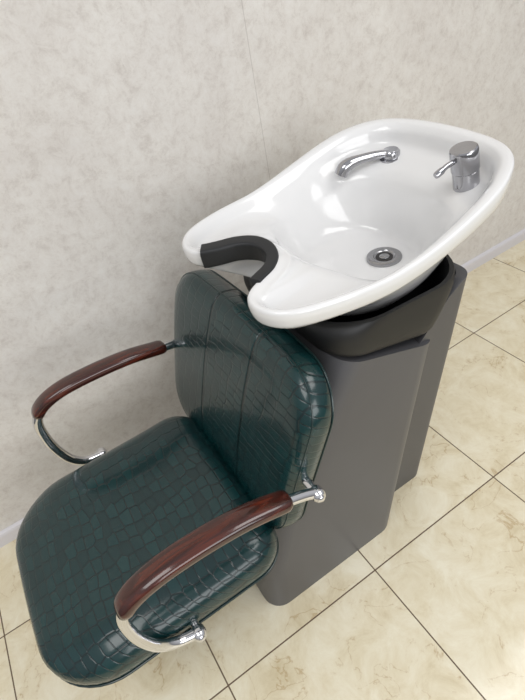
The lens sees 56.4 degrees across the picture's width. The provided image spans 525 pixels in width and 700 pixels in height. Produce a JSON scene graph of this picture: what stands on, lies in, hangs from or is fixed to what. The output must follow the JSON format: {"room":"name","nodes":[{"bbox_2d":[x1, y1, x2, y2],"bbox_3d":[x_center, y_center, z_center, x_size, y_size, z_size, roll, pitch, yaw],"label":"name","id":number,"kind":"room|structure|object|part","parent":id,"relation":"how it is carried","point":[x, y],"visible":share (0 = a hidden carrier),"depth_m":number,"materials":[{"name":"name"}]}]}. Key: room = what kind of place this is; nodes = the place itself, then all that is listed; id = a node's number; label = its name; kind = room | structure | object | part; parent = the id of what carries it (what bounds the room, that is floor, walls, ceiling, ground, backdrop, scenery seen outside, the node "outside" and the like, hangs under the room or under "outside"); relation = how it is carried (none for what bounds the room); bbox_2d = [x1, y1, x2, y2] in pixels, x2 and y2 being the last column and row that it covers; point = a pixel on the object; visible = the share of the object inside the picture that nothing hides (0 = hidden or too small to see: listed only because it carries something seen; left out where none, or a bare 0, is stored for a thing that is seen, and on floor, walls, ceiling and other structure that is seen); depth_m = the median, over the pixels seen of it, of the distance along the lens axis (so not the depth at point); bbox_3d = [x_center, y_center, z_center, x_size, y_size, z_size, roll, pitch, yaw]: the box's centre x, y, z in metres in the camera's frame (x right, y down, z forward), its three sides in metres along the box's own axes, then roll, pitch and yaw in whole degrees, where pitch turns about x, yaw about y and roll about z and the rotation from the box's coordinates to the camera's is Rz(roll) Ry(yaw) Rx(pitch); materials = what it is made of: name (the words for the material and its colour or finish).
{"room":"salon","nodes":[
{"label":"salon","id":0,"kind":"room"},
{"bbox_2d":[0,0,524,530],"bbox_3d":[0.119,-1.063,1.337,6.400,2.750,0.100,-29,44,-18],"label":"wall","id":1,"kind":"structure","parent":0,"point":[125,125],"depth_m":1.42,"materials":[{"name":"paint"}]},
{"bbox_2d":[0,229,524,547],"bbox_3d":[0.369,-0.050,2.188,6.400,0.060,0.014,-29,44,-18],"label":"baseboard","id":2,"kind":"structure","parent":1,"relation":"attached to","point":[7,535],"depth_m":2.44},
{"bbox_2d":[0,240,524,699],"bbox_3d":[1.127,0.707,1.268,6.400,0.080,3.035,-29,44,-18],"label":"floor","id":3,"kind":"structure","parent":0,"point":[432,607],"depth_m":1.42,"materials":[{"name":"tile"}]},
{"bbox_2d":[16,118,514,687],"bbox_3d":[-0.021,0.175,1.257,1.318,1.089,0.674,-29,44,-18],"label":"chair","id":4,"kind":"object","parent":3,"relation":"on","point":[307,397],"visible":1,"depth_m":1.12,"materials":[{"name":"leather"}]},
{"bbox_3d":[-0.309,0.438,1.198,0.556,0.100,0.536,-29,44,-18],"label":"seat","id":5,"kind":"part","parent":4,"relation":"part of","materials":[{"name":"green leather"}]},
{"bbox_3d":[-0.058,0.109,1.218,0.214,0.457,0.620,-29,44,-18],"label":"backrest","id":6,"kind":"part","parent":4,"relation":"part of","materials":[{"name":"green leather"}]},
{"bbox_2d":[182,118,514,328],"bbox_3d":[0.187,-0.264,1.088,0.666,0.291,0.522,-29,44,-18],"label":"basin","id":7,"kind":"object","parent":4,"relation":"in","point":[376,210],"depth_m":1.12,"materials":[{"name":"white ceramic"}]}
]}

